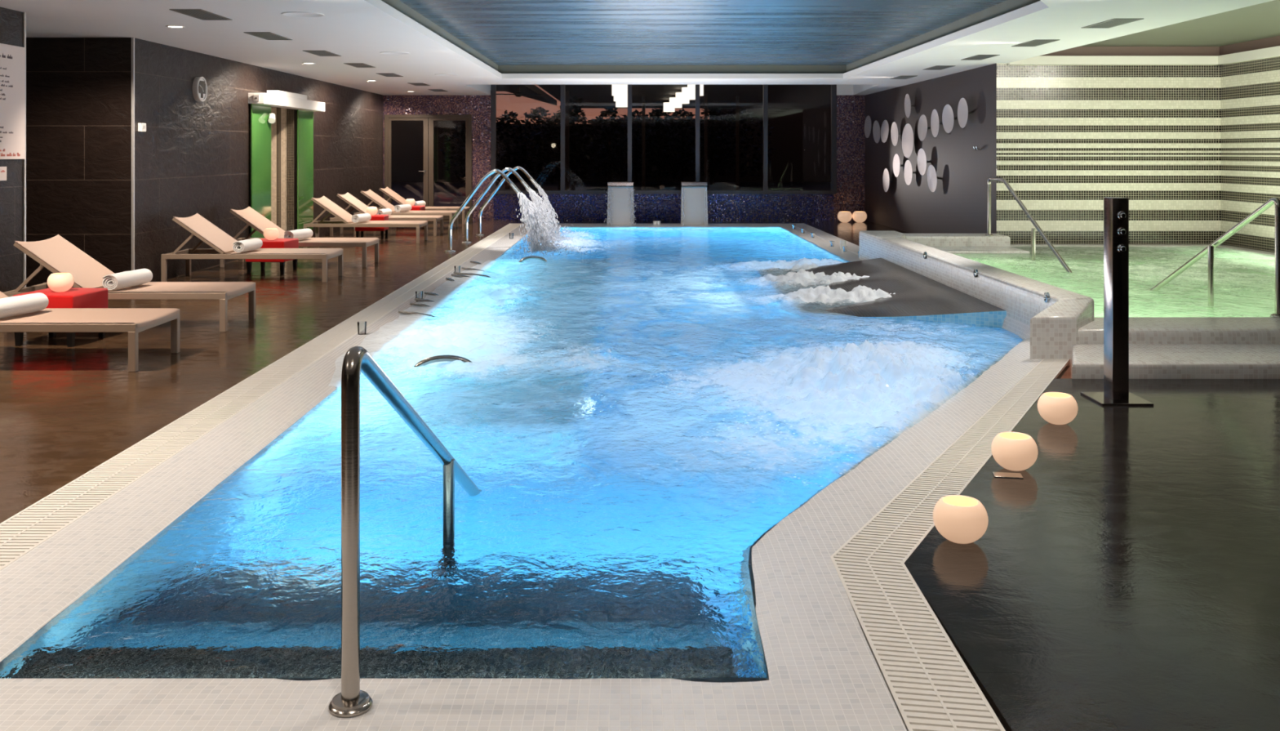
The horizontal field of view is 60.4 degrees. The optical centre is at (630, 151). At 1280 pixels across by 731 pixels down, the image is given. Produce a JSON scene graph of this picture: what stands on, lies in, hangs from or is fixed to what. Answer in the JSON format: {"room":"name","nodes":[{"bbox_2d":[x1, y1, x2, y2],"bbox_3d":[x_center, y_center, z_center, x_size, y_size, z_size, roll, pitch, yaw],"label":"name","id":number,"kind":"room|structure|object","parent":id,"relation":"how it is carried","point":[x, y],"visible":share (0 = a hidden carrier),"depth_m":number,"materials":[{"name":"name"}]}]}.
{"room":"spa","nodes":[
{"label":"spa","id":0,"kind":"room"},
{"bbox_2d":[0,6,383,292],"bbox_3d":[-6.685,0.115,9.550,3.030,2.610,27.100,0,0,0],"label":"wall","id":1,"kind":"structure","parent":0,"point":[192,157],"depth_m":11.77,"materials":[{"name":"tile"}]},
{"bbox_2d":[0,43,25,159],"bbox_3d":[-5.160,-0.415,8.658,0.014,0.950,1.415,0,0,0],"label":"information sign","id":2,"kind":"object","parent":1,"relation":"attached to","point":[12,58],"visible":1,"depth_m":9.16,"materials":[{"name":"grey"}]},
{"bbox_2d":[22,12,134,287],"bbox_3d":[-5.244,0.115,10.400,0.172,2.610,2.080,0,0,0],"label":"trim","id":3,"kind":"structure","parent":1,"relation":"attached to","point":[24,13],"depth_m":11.42,"materials":[{"name":"silver metal"}]},
{"bbox_2d":[192,76,207,102],"bbox_3d":[-5.137,-0.750,13.120,0.066,0.300,0.300,0,0,0],"label":"wall clock","id":4,"kind":"object","parent":1,"relation":"attached to","point":[199,83],"visible":1,"depth_m":13.06,"materials":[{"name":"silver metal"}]},
{"bbox_2d":[391,108,831,182],"bbox_3d":[0.000,-0.305,50.200,28.000,3.450,0.400,0,0,0],"label":"window","id":5,"kind":"structure","parent":0,"point":[801,138],"depth_m":50.00,"materials":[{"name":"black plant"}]},
{"bbox_2d":[391,182,831,213],"bbox_3d":[0.000,1.545,41.575,28.000,0.350,36.850,0,0,0],"label":"floor","id":6,"kind":"structure","parent":0,"point":[446,193],"depth_m":42.60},
{"bbox_2d":[439,121,500,182],"bbox_3d":[-6.371,-0.035,43.988,2.532,2.818,1.756,0,0,0],"label":"tree","id":7,"kind":"object","parent":6,"relation":"on","point":[462,173],"visible":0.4,"depth_m":43.84,"materials":[{"name":"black plant"}]},
{"bbox_2d":[496,110,542,188],"bbox_3d":[-4.535,-0.119,40.972,2.575,2.987,1.663,0,0,0],"label":"tree","id":8,"kind":"object","parent":6,"relation":"on","point":[500,125],"visible":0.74,"depth_m":40.91,"materials":[{"name":"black plant"}]},
{"bbox_2d":[511,106,558,186],"bbox_3d":[-3.432,-0.189,42.016,2.469,3.126,1.693,0,0,0],"label":"tree","id":9,"kind":"object","parent":6,"relation":"on","point":[535,114],"visible":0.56,"depth_m":41.91,"materials":[{"name":"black plant"}]},
{"bbox_2d":[533,111,589,189],"bbox_3d":[-2.531,-0.069,40.032,2.131,2.885,1.505,0,0,0],"label":"tree","id":10,"kind":"object","parent":6,"relation":"on","point":[550,152],"visible":0.36,"depth_m":39.86,"materials":[{"name":"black plant"}]},
{"bbox_2d":[565,90,568,190],"bbox_3d":[-1.900,-0.230,33.050,0.100,3.200,0.100,0,0,0],"label":"pillar","id":11,"kind":"structure","parent":6,"relation":"on","point":[566,91],"depth_m":33.00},
{"bbox_2d":[546,95,600,190],"bbox_3d":[-1.945,-0.284,35.974,1.678,3.315,1.281,0,0,-24],"label":"tree","id":12,"kind":"object","parent":6,"relation":"on","point":[574,116],"visible":0.83,"depth_m":35.93,"materials":[{"name":"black plant"}]},
{"bbox_2d":[584,107,635,182],"bbox_3d":[-0.911,-0.310,45.999,2.138,3.368,1.545,0,0,-25],"label":"tree","id":13,"kind":"object","parent":6,"relation":"on","point":[614,122],"visible":0.95,"depth_m":45.92,"materials":[{"name":"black plant"}]},
{"bbox_2d":[597,109,671,184],"bbox_3d":[0.166,-0.227,47.083,3.350,3.201,2.302,0,0,0],"label":"tree","id":14,"kind":"object","parent":6,"relation":"on","point":[636,166],"visible":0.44,"depth_m":46.93,"materials":[{"name":"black plant"}]},
{"bbox_2d":[641,93,644,190],"bbox_3d":[0.400,-0.230,34.050,0.100,3.200,0.100,0,0,0],"label":"pillar","id":15,"kind":"structure","parent":6,"relation":"on","point":[642,94],"depth_m":34.00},
{"bbox_2d":[635,107,685,184],"bbox_3d":[1.254,-0.309,46.027,2.105,3.366,1.594,0,0,0],"label":"tree","id":16,"kind":"object","parent":6,"relation":"on","point":[656,117],"visible":0.95,"depth_m":45.91,"materials":[{"name":"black plant"}]},
{"bbox_2d":[645,108,716,183],"bbox_3d":[2.147,-0.277,46.971,3.095,3.301,2.217,0,0,0],"label":"tree","id":17,"kind":"object","parent":6,"relation":"on","point":[689,115],"visible":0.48,"depth_m":46.88,"materials":[{"name":"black plant"}]},
{"bbox_2d":[704,94,707,190],"bbox_3d":[2.400,-0.230,35.050,0.100,3.200,0.100,0,0,0],"label":"pillar","id":18,"kind":"structure","parent":6,"relation":"on","point":[705,95],"depth_m":35.00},
{"bbox_2d":[686,107,735,184],"bbox_3d":[3.438,-0.399,45.947,2.209,3.544,1.647,0,0,0],"label":"tree","id":19,"kind":"object","parent":6,"relation":"on","point":[711,112],"visible":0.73,"depth_m":45.92,"materials":[{"name":"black plant"}]},
{"bbox_2d":[735,96,738,190],"bbox_3d":[3.500,-0.230,36.050,0.100,3.200,0.100,0,0,0],"label":"pillar","id":20,"kind":"structure","parent":6,"relation":"on","point":[736,97],"depth_m":36.00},
{"bbox_2d":[699,108,777,184],"bbox_3d":[4.585,-0.327,47.010,3.304,3.401,2.286,0,0,0],"label":"tree","id":21,"kind":"object","parent":6,"relation":"on","point":[741,166],"visible":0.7,"depth_m":46.87,"materials":[{"name":"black plant"}]},
{"bbox_2d":[383,84,865,219],"bbox_3d":[-0.135,-0.430,23.075,10.070,3.700,0.150,0,0,0],"label":"wall","id":22,"kind":"structure","parent":0,"point":[850,196],"depth_m":23.00,"materials":[{"name":"purple tile"}]},
{"bbox_2d":[384,114,471,219],"bbox_3d":[-4.230,0.320,23.014,1.820,2.200,0.172,0,0,0],"label":"door","id":23,"kind":"structure","parent":22,"relation":"in","point":[428,120],"depth_m":23.00,"materials":[{"name":"brown metal"}]},
{"bbox_2d":[490,84,836,193],"bbox_3d":[0.690,-0.532,23.025,7.220,2.815,0.110,0,0,0],"label":"window","id":24,"kind":"structure","parent":22,"relation":"in","point":[493,87],"depth_m":22.98,"materials":[{"name":"grey metal"}]},
{"bbox_2d":[0,0,1273,94],"bbox_3d":[-1.575,-1.785,9.550,13.250,1.190,27.100,0,0,0],"label":"ceiling","id":25,"kind":"structure","parent":0,"point":[357,31],"depth_m":11.40,"materials":[{"name":"white paint"}]},
{"bbox_2d":[168,8,232,20],"bbox_3d":[-3.710,-1.187,9.520,0.264,0.006,0.724,0,0,0],"label":"ceiling vent","id":26,"kind":"object","parent":25,"relation":"in","point":[200,14],"visible":1,"depth_m":9.49,"materials":[{"name":"grey metal"}]},
{"bbox_2d":[243,31,292,39],"bbox_3d":[-3.710,-1.187,11.280,0.264,0.006,0.724,0,0,0],"label":"ceiling vent","id":27,"kind":"object","parent":25,"relation":"in","point":[265,35],"visible":1,"depth_m":11.21,"materials":[{"name":"grey metal"}]},
{"bbox_2d":[281,11,324,17],"bbox_3d":[-2.830,-1.187,9.500,0.356,0.006,0.356,0,0,0],"label":"ceiling speaker","id":28,"kind":"object","parent":25,"relation":"attached to","point":[295,14],"visible":1,"depth_m":9.48,"materials":[{"name":"white paint"}]},
{"bbox_2d":[302,50,341,56],"bbox_3d":[-3.710,-1.187,13.240,0.264,0.006,0.724,0,0,0],"label":"ceiling vent","id":29,"kind":"object","parent":25,"relation":"in","point":[321,53],"visible":1,"depth_m":13.23,"materials":[{"name":"grey metal"}]},
{"bbox_2d":[343,62,375,67],"bbox_3d":[-3.710,-1.187,15.080,0.264,0.006,0.724,0,0,0],"label":"ceiling vent","id":30,"kind":"object","parent":25,"relation":"in","point":[354,64],"visible":1,"depth_m":15.01,"materials":[{"name":"grey metal"}]},
{"bbox_2d":[399,0,1006,65],"bbox_3d":[0.675,-1.445,12.475,5.850,0.070,10.950,0,0,0],"label":"ceiling panel","id":31,"kind":"object","parent":25,"relation":"attached to","point":[505,32],"visible":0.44,"depth_m":12.37,"materials":[{"name":"metal"}]},
{"bbox_2d":[381,0,1040,73],"bbox_3d":[0.675,-1.340,12.480,5.750,0.140,10.860,0,0,0],"label":"cove","id":32,"kind":"object","parent":25,"relation":"attached to","point":[1008,6],"visible":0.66,"depth_m":17.86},
{"bbox_2d":[922,65,955,70],"bbox_3d":[4.340,-1.187,15.500,0.264,0.006,0.724,0,0,0],"label":"ceiling vent","id":33,"kind":"object","parent":25,"relation":"in","point":[936,67],"visible":1,"depth_m":15.45,"materials":[{"name":"grey metal"}]},
{"bbox_2d":[961,54,999,60],"bbox_3d":[4.380,-1.187,13.800,0.264,0.006,0.724,0,0,0],"label":"ceiling vent","id":34,"kind":"object","parent":25,"relation":"in","point":[978,57],"visible":1,"depth_m":13.80,"materials":[{"name":"grey metal"}]},
{"bbox_2d":[1011,39,1059,46],"bbox_3d":[4.410,-1.187,12.000,0.264,0.006,0.724,0,0,0],"label":"ceiling vent","id":35,"kind":"object","parent":25,"relation":"in","point":[1035,42],"visible":1,"depth_m":11.95,"materials":[{"name":"grey metal"}]},
{"bbox_2d":[1080,18,1143,28],"bbox_3d":[4.440,-1.187,10.160,0.264,0.006,0.724,0,0,0],"label":"ceiling vent","id":36,"kind":"object","parent":25,"relation":"in","point":[1111,23],"visible":1,"depth_m":10.15,"materials":[{"name":"grey metal"}]},
{"bbox_2d":[0,219,1279,730],"bbox_3d":[-0.150,1.570,9.500,16.100,0.300,27.000,0,0,0],"label":"floor","id":37,"kind":"structure","parent":0,"point":[1129,580],"depth_m":4.56,"materials":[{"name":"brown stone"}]},
{"bbox_2d":[12,287,107,346],"bbox_3d":[-4.270,1.232,8.250,0.470,0.375,0.470,0,0,5],"label":"stool","id":38,"kind":"object","parent":37,"relation":"on","point":[74,297],"visible":0.4,"depth_m":8.12,"materials":[{"name":"red fabric"}]},
{"bbox_2d":[47,272,74,292],"bbox_3d":[-4.270,0.977,8.240,0.180,0.136,0.180,0,0,0],"label":"globe","id":39,"kind":"object","parent":38,"relation":"on","point":[56,282],"visible":1,"depth_m":8.18,"materials":[{"name":"glass"}]},
{"bbox_2d":[0,291,179,371],"bbox_3d":[-4.097,1.061,7.460,1.806,0.719,0.708,0,0,0],"label":"sun lounger","id":40,"kind":"object","parent":37,"relation":"on","point":[133,321],"visible":0.94,"depth_m":7.32,"materials":[{"name":"beige"}]},
{"bbox_2d":[0,292,48,318],"bbox_3d":[-4.167,1.040,7.428,0.131,0.131,0.490,0,0,14],"label":"rolled towel","id":41,"kind":"object","parent":40,"relation":"on","point":[33,302],"visible":1,"depth_m":7.44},
{"bbox_2d":[2,234,255,331],"bbox_3d":[-4.097,1.061,9.040,1.806,0.719,0.708,0,0,0],"label":"sun lounger","id":42,"kind":"object","parent":37,"relation":"on","point":[56,254],"visible":0.85,"depth_m":8.95,"materials":[{"name":"beige"}]},
{"bbox_2d":[102,268,152,289],"bbox_3d":[-4.116,1.040,9.008,0.131,0.131,0.490,0,0,10],"label":"rolled towel","id":43,"kind":"object","parent":42,"relation":"on","point":[141,276],"visible":1,"depth_m":8.92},
{"bbox_2d":[160,213,343,282],"bbox_3d":[-4.207,1.061,12.320,1.806,0.719,0.708,0,0,0],"label":"sun lounger","id":44,"kind":"object","parent":37,"relation":"on","point":[221,242],"visible":0.94,"depth_m":12.17,"materials":[{"name":"beige"}]},
{"bbox_2d":[232,237,262,252],"bbox_3d":[-4.276,1.040,12.288,0.131,0.131,0.490,0,0,6],"label":"rolled towel","id":45,"kind":"object","parent":44,"relation":"on","point":[246,245],"visible":1,"depth_m":12.17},
{"bbox_2d":[0,222,521,569],"bbox_3d":[-2.275,1.444,11.400,0.270,0.051,21.000,0,0,0],"label":"drain grate","id":46,"kind":"object","parent":37,"relation":"in","point":[29,527],"visible":0.85,"depth_m":5.50,"materials":[{"name":"beige plastic"}]},
{"bbox_2d":[245,238,298,273],"bbox_3d":[-4.270,1.232,13.110,0.470,0.375,0.470,0,0,4],"label":"stool","id":47,"kind":"object","parent":37,"relation":"on","point":[277,242],"visible":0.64,"depth_m":12.89,"materials":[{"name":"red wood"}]},
{"bbox_2d":[263,227,279,239],"bbox_3d":[-4.280,0.977,13.100,0.180,0.136,0.180,0,0,0],"label":"globe","id":48,"kind":"object","parent":47,"relation":"on","point":[269,233],"visible":1,"depth_m":13.04,"materials":[{"name":"glass"}]},
{"bbox_2d":[248,89,324,237],"bbox_3d":[-5.485,0.275,16.331,1.070,2.290,2.978,0,0,0],"label":"cabin","id":49,"kind":"object","parent":37,"relation":"on","point":[268,110],"visible":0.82,"depth_m":16.95,"materials":[{"name":"glass"}]},
{"bbox_2d":[219,206,378,266],"bbox_3d":[-4.157,1.061,13.900,1.806,0.719,0.708,0,0,0],"label":"sun lounger","id":50,"kind":"object","parent":37,"relation":"on","point":[249,215],"visible":0.68,"depth_m":13.77,"materials":[{"name":"beige"}]},
{"bbox_2d":[283,228,313,239],"bbox_3d":[-4.186,1.040,13.868,0.131,0.131,0.490,0,0,14],"label":"rolled towel","id":51,"kind":"object","parent":50,"relation":"on","point":[303,233],"visible":0.97,"depth_m":13.80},
{"bbox_2d":[303,195,427,243],"bbox_3d":[-4.177,1.061,17.420,1.806,0.719,0.708,0,0,0],"label":"sun lounger","id":52,"kind":"object","parent":37,"relation":"on","point":[345,217],"visible":0.92,"depth_m":17.30,"materials":[{"name":"beige"}]},
{"bbox_2d":[351,213,371,222],"bbox_3d":[-4.256,1.040,17.388,0.131,0.131,0.490,0,0,10],"label":"rolled towel","id":53,"kind":"object","parent":52,"relation":"on","point":[357,218],"visible":1,"depth_m":17.26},
{"bbox_2d":[355,214,388,239],"bbox_3d":[-4.270,1.232,18.170,0.470,0.375,0.470,0,0,-3],"label":"side table","id":54,"kind":"object","parent":37,"relation":"on","point":[375,217],"visible":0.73,"depth_m":17.94,"materials":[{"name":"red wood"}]},
{"bbox_2d":[329,191,443,235],"bbox_3d":[-4.177,1.061,18.920,1.806,0.719,0.708,0,0,0],"label":"sun lounger","id":55,"kind":"object","parent":37,"relation":"on","point":[348,197],"visible":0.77,"depth_m":18.78,"materials":[{"name":"beige"}]},
{"bbox_2d":[354,189,457,229],"bbox_3d":[-4.167,1.061,20.500,1.806,0.719,0.708,0,0,0],"label":"sun lounger","id":56,"kind":"object","parent":37,"relation":"on","point":[375,197],"visible":0.69,"depth_m":20.24,"materials":[{"name":"beige"}]},
{"bbox_2d":[394,204,411,211],"bbox_3d":[-4.237,1.040,20.468,0.131,0.131,0.490,0,0,14],"label":"rolled towel","id":57,"kind":"object","parent":56,"relation":"on","point":[403,207],"visible":1,"depth_m":20.36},
{"bbox_2d":[377,186,470,224],"bbox_3d":[-4.167,1.061,22.000,1.806,0.719,0.708,0,0,0],"label":"sun lounger","id":58,"kind":"object","parent":37,"relation":"on","point":[392,194],"visible":0.57,"depth_m":21.78,"materials":[{"name":"beige"}]},
{"bbox_2d":[444,168,520,252],"bbox_3d":[-2.114,0.830,15.720,1.102,1.179,0.170,0,0,0],"label":"jet","id":59,"kind":"object","parent":37,"relation":"on","point":[512,184],"visible":1,"depth_m":15.70,"materials":[{"name":"silver metal"}]},
{"bbox_2d":[500,191,604,256],"bbox_3d":[-1.121,0.993,15.842,1.264,0.940,1.724,0,0,7],"label":"water","id":60,"kind":"object","parent":59,"relation":"attached to","point":[535,229],"visible":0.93,"depth_m":15.68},
{"bbox_2d":[461,167,530,242],"bbox_3d":[-2.114,0.830,17.280,1.102,1.179,0.170,0,0,0],"label":"jet","id":61,"kind":"object","parent":37,"relation":"on","point":[526,185],"visible":0.92,"depth_m":17.25,"materials":[{"name":"silver metal"}]},
{"bbox_2d":[519,186,593,244],"bbox_3d":[-1.158,1.002,17.284,1.046,0.940,1.428,0,0,25],"label":"water","id":62,"kind":"object","parent":61,"relation":"attached to","point":[535,198],"visible":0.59,"depth_m":17.25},
{"bbox_2d":[475,165,538,235],"bbox_3d":[-2.114,0.830,18.820,1.102,1.179,0.170,0,0,0],"label":"jet","id":63,"kind":"object","parent":37,"relation":"on","point":[534,182],"visible":0.94,"depth_m":18.80,"materials":[{"name":"silver metal"}]},
{"bbox_2d":[0,222,1043,730],"bbox_3d":[0.655,2.005,11.400,5.590,1.430,21.000,0,0,0],"label":"swimming pool","id":64,"kind":"object","parent":37,"relation":"in","point":[824,674],"depth_m":3.31,"materials":[{"name":"liquid"}]},
{"bbox_2d":[328,346,479,716],"bbox_3d":[-0.702,1.113,3.718,0.110,1.214,1.907,0,0,1],"label":"pool handrail","id":65,"kind":"object","parent":64,"relation":"on","point":[352,700],"visible":0.94,"depth_m":2.80,"materials":[{"name":"metal"}]},
{"bbox_2d":[0,226,1023,682],"bbox_3d":[0.527,1.340,12.050,5.126,0.235,18.220,0,0,0],"label":"pool water","id":66,"kind":"object","parent":64,"relation":"in","point":[630,416],"visible":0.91,"depth_m":4.81,"materials":[{"name":"liquid"}]},
{"bbox_2d":[413,355,471,366],"bbox_3d":[-1.250,1.413,7.368,0.418,0.107,0.042,0,0,-12],"label":"hoop","id":67,"kind":"object","parent":66,"relation":"in","point":[426,361],"visible":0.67,"depth_m":7.35,"materials":[{"name":"metal"}]},
{"bbox_2d":[537,185,589,235],"bbox_3d":[-1.144,0.995,18.820,0.909,0.915,1.217,0,0,-28],"label":"water","id":68,"kind":"object","parent":66,"relation":"on","point":[540,189],"visible":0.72,"depth_m":18.80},
{"bbox_2d":[604,187,635,225],"bbox_3d":[-0.197,1.058,21.382,0.642,0.728,0.128,0,0,0],"label":"water","id":69,"kind":"object","parent":64,"relation":"on","point":[631,188],"visible":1,"depth_m":21.36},
{"bbox_2d":[607,182,634,224],"bbox_3d":[-0.195,1.005,21.640,0.530,0.830,0.380,0,0,0],"label":"blade","id":70,"kind":"object","parent":64,"relation":"on","point":[620,211],"visible":0.9,"depth_m":21.51,"materials":[{"name":"metal"}]},
{"bbox_2d":[680,182,707,224],"bbox_3d":[1.245,1.005,21.640,0.530,0.830,0.380,0,0,0],"label":"blade","id":71,"kind":"object","parent":64,"relation":"on","point":[695,211],"visible":0.97,"depth_m":21.51,"materials":[{"name":"silver metal"}]},
{"bbox_2d":[837,211,852,222],"bbox_3d":[4.330,1.310,22.250,0.290,0.220,0.290,0,0,0],"label":"globe","id":72,"kind":"object","parent":37,"relation":"on","point":[843,216],"visible":1,"depth_m":22.14,"materials":[{"name":"wax"}]},
{"bbox_2d":[852,211,866,222],"bbox_3d":[4.630,1.310,22.250,0.290,0.220,0.290,0,0,0],"label":"globe","id":73,"kind":"object","parent":37,"relation":"on","point":[858,216],"visible":1,"depth_m":22.14,"materials":[{"name":"glass"}]},
{"bbox_2d":[830,358,1070,730],"bbox_3d":[1.427,1.444,4.362,1.077,0.051,7.064,0,0,18],"label":"drain grate","id":74,"kind":"object","parent":37,"relation":"on","point":[931,686],"visible":0.84,"depth_m":3.59,"materials":[{"name":"beige plastic"}]},
{"bbox_2d":[933,494,988,543],"bbox_3d":[1.205,1.347,4.020,0.194,0.147,0.194,0,0,0],"label":"globe","id":75,"kind":"object","parent":37,"relation":"on","point":[959,518],"visible":1,"depth_m":3.95,"materials":[{"name":"glass"}]},
{"bbox_2d":[991,471,1022,478],"bbox_3d":[1.655,1.418,4.830,0.120,0.004,0.070,0,0,10],"label":"floor plate","id":76,"kind":"object","parent":37,"relation":"on","point":[1001,474],"visible":1,"depth_m":4.83,"materials":[{"name":"silver metal"}]},
{"bbox_2d":[991,431,1037,471],"bbox_3d":[1.720,1.345,4.930,0.198,0.150,0.198,0,0,33],"label":"globe","id":77,"kind":"object","parent":37,"relation":"on","point":[1013,451],"visible":1,"depth_m":4.86,"materials":[{"name":"glass"}]},
{"bbox_2d":[1037,391,1077,424],"bbox_3d":[2.235,1.345,5.760,0.198,0.150,0.198,0,0,-25],"label":"globe","id":78,"kind":"object","parent":37,"relation":"on","point":[1055,407],"visible":1,"depth_m":5.69,"materials":[{"name":"glass"}]},
{"bbox_2d":[858,230,1279,378],"bbox_3d":[5.321,1.623,10.810,5.151,1.194,7.840,0,0,0],"label":"hot tub","id":79,"kind":"object","parent":37,"relation":"in","point":[1063,323],"visible":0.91,"depth_m":7.68,"materials":[{"name":"white tile"}]},
{"bbox_2d":[984,177,1072,272],"bbox_3d":[4.619,0.971,12.848,0.110,1.298,2.955,0,0,1],"label":"pool handrail","id":80,"kind":"object","parent":79,"relation":"on","point":[1020,203],"visible":0.98,"depth_m":12.72,"materials":[{"name":"metal"}]},
{"bbox_2d":[954,245,1275,316],"bbox_3d":[5.535,1.243,11.330,4.410,0.028,6.420,0,0,0],"label":"water","id":81,"kind":"object","parent":79,"relation":"in","point":[1244,282],"visible":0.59,"depth_m":11.07,"materials":[{"name":"liquid"}]},
{"bbox_2d":[1150,196,1279,317],"bbox_3d":[4.736,0.978,9.042,0.110,1.285,1.898,0,0,-4],"label":"pool handrail","id":82,"kind":"object","parent":79,"relation":"on","point":[1209,250],"visible":0.96,"depth_m":8.65,"materials":[{"name":"metal"}]},
{"bbox_2d":[1080,196,1153,405],"bbox_3d":[2.785,0.840,6.310,0.290,1.160,0.300,0,0,0],"label":"post","id":83,"kind":"object","parent":37,"relation":"on","point":[1116,392],"visible":1,"depth_m":6.25,"materials":[{"name":"metal"}]},
{"bbox_2d":[496,84,831,108],"bbox_3d":[0.000,-1.790,34.600,28.000,0.380,22.800,0,0,0],"label":"sky","id":84,"kind":"structure","parent":0,"point":[595,96],"depth_m":35.40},
{"bbox_2d":[612,84,627,96],"bbox_3d":[-0.270,-1.620,27.500,0.400,0.420,0.400,0,0,0],"label":"pendant lamp","id":85,"kind":"object","parent":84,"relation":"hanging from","point":[617,90],"visible":0.67,"depth_m":27.33,"materials":[{"name":"white glass"}]},
{"bbox_2d":[675,92,688,103],"bbox_3d":[1.508,-1.620,32.000,0.400,0.420,0.400,0,0,0],"label":"pendant lamp","id":86,"kind":"object","parent":84,"relation":"hanging from","point":[678,95],"visible":0.7,"depth_m":31.84,"materials":[{"name":"white glass"}]},
{"bbox_2d":[681,87,695,99],"bbox_3d":[1.570,-1.620,29.500,0.400,0.420,0.400,0,0,0],"label":"pendant lamp","id":87,"kind":"object","parent":84,"relation":"hanging from","point":[684,90],"visible":0.6,"depth_m":29.35,"materials":[{"name":"white glass"}]},
{"bbox_2d":[687,84,703,96],"bbox_3d":[1.620,-1.620,27.500,0.400,0.420,0.400,0,0,0],"label":"pendant lamp","id":88,"kind":"object","parent":84,"relation":"hanging from","point":[691,88],"visible":0.51,"depth_m":27.35,"materials":[{"name":"white glass"}]},
{"bbox_2d":[865,63,995,233],"bbox_3d":[4.975,0.090,18.925,0.150,2.660,8.350,0,0,0],"label":"wall","id":89,"kind":"structure","parent":0,"point":[957,204],"depth_m":17.47,"materials":[{"name":"paint"}]},
{"bbox_2d":[864,115,872,137],"bbox_3d":[4.836,-0.510,22.189,0.131,0.452,0.453,0,0,-5],"label":"disc","id":90,"kind":"object","parent":89,"relation":"attached to","point":[868,124],"visible":0.99,"depth_m":22.20,"materials":[{"name":"metal"}]},
{"bbox_2d":[872,120,880,142],"bbox_3d":[4.836,-0.395,21.402,0.132,0.443,0.443,0,0,-6],"label":"disc","id":91,"kind":"object","parent":89,"relation":"attached to","point":[876,127],"visible":0.98,"depth_m":21.41,"materials":[{"name":"metal"}]},
{"bbox_2d":[880,120,890,142],"bbox_3d":[4.834,-0.392,20.713,0.134,0.432,0.433,0,0,-7],"label":"disc","id":92,"kind":"object","parent":89,"relation":"attached to","point":[885,131],"visible":0.98,"depth_m":20.72,"materials":[{"name":"metal"}]},
{"bbox_2d":[882,168,892,191],"bbox_3d":[4.841,0.528,20.605,0.120,0.443,0.443,1,0,-3],"label":"disc","id":93,"kind":"object","parent":89,"relation":"attached to","point":[886,178],"visible":1,"depth_m":20.63,"materials":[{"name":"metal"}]},
{"bbox_2d":[890,121,901,146],"bbox_3d":[4.837,-0.328,19.941,0.128,0.440,0.440,0,0,-4],"label":"disc","id":94,"kind":"object","parent":89,"relation":"attached to","point":[895,134],"visible":1,"depth_m":19.95,"materials":[{"name":"metal"}]},
{"bbox_2d":[893,153,902,177],"bbox_3d":[4.841,0.241,19.794,0.120,0.418,0.418,0,0,-4],"label":"disc","id":95,"kind":"object","parent":89,"relation":"attached to","point":[896,162],"visible":1,"depth_m":19.81,"materials":[{"name":"metal"}]},
{"bbox_2d":[902,123,914,157],"bbox_3d":[4.841,-0.194,19.000,0.120,0.596,0.596,1,0,-5],"label":"disc","id":96,"kind":"object","parent":89,"relation":"attached to","point":[908,140],"visible":1,"depth_m":19.00,"materials":[{"name":"metal"}]},
{"bbox_2d":[903,160,915,185],"bbox_3d":[4.841,0.353,18.962,0.120,0.434,0.434,0,0,-5],"label":"disc","id":97,"kind":"object","parent":89,"relation":"attached to","point":[908,171],"visible":1,"depth_m":18.97,"materials":[{"name":"metal"}]},
{"bbox_2d":[904,93,914,117],"bbox_3d":[4.838,-0.798,18.997,0.128,0.416,0.416,0,0,-1],"label":"disc","id":98,"kind":"object","parent":89,"relation":"attached to","point":[908,105],"visible":1,"depth_m":19.01,"materials":[{"name":"metal"}]},
{"bbox_2d":[916,148,928,175],"bbox_3d":[4.838,0.161,18.074,0.128,0.442,0.442,0,0,-5],"label":"disc","id":99,"kind":"object","parent":89,"relation":"attached to","point":[922,161],"visible":1,"depth_m":18.09,"materials":[{"name":"metal"}]},
{"bbox_2d":[917,114,929,141],"bbox_3d":[4.837,-0.397,18.027,0.129,0.434,0.434,0,0,-6],"label":"disc","id":100,"kind":"object","parent":89,"relation":"attached to","point":[922,127],"visible":1,"depth_m":18.04,"materials":[{"name":"metal"}]},
{"bbox_2d":[927,164,939,191],"bbox_3d":[4.835,0.418,17.466,0.132,0.434,0.434,0,0,-5],"label":"disc","id":101,"kind":"object","parent":89,"relation":"attached to","point":[932,177],"visible":1,"depth_m":17.47,"materials":[{"name":"metal"}]},
{"bbox_2d":[930,109,942,137],"bbox_3d":[4.841,-0.453,17.294,0.120,0.444,0.444,-1,0,-1],"label":"disc","id":102,"kind":"object","parent":89,"relation":"attached to","point":[935,122],"visible":0.98,"depth_m":17.31,"materials":[{"name":"metal"}]},
{"bbox_2d":[942,104,955,133],"bbox_3d":[4.837,-0.502,16.585,0.128,0.435,0.436,0,0,-7],"label":"disc","id":103,"kind":"object","parent":89,"relation":"attached to","point":[948,117],"visible":1,"depth_m":16.59,"materials":[{"name":"metal"}]},
{"bbox_2d":[957,97,971,128],"bbox_3d":[4.841,-0.564,15.847,0.120,0.435,0.435,0,0,-3],"label":"disc","id":104,"kind":"object","parent":89,"relation":"attached to","point":[962,108],"visible":1,"depth_m":15.86,"materials":[{"name":"metal"}]},
{"bbox_2d":[995,56,1279,252],"bbox_3d":[6.476,-0.005,5.440,3.148,3.050,18.880,0,0,0],"label":"wall","id":105,"kind":"structure","parent":0,"point":[1193,151],"depth_m":14.73,"materials":[{"name":"tile"}]},
{"bbox_2d":[1008,45,1279,65],"bbox_3d":[6.475,-1.222,11.365,2.850,0.115,6.730,0,0,0],"label":"trim","id":106,"kind":"structure","parent":105,"relation":"attached to","point":[1274,51],"depth_m":14.65,"materials":[{"name":"beige paint"}]},
{"bbox_2d":[1041,35,1279,55],"bbox_3d":[6.475,-1.340,5.365,2.850,0.140,18.730,0,0,0],"label":"trim","id":107,"kind":"structure","parent":105,"relation":"attached to","point":[1272,42],"depth_m":14.70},
{"bbox_2d":[1080,0,1279,46],"bbox_3d":[6.550,-1.460,5.440,3.100,0.100,18.880,0,0,0],"label":"ceiling","id":108,"kind":"structure","parent":0,"point":[1262,20],"depth_m":12.87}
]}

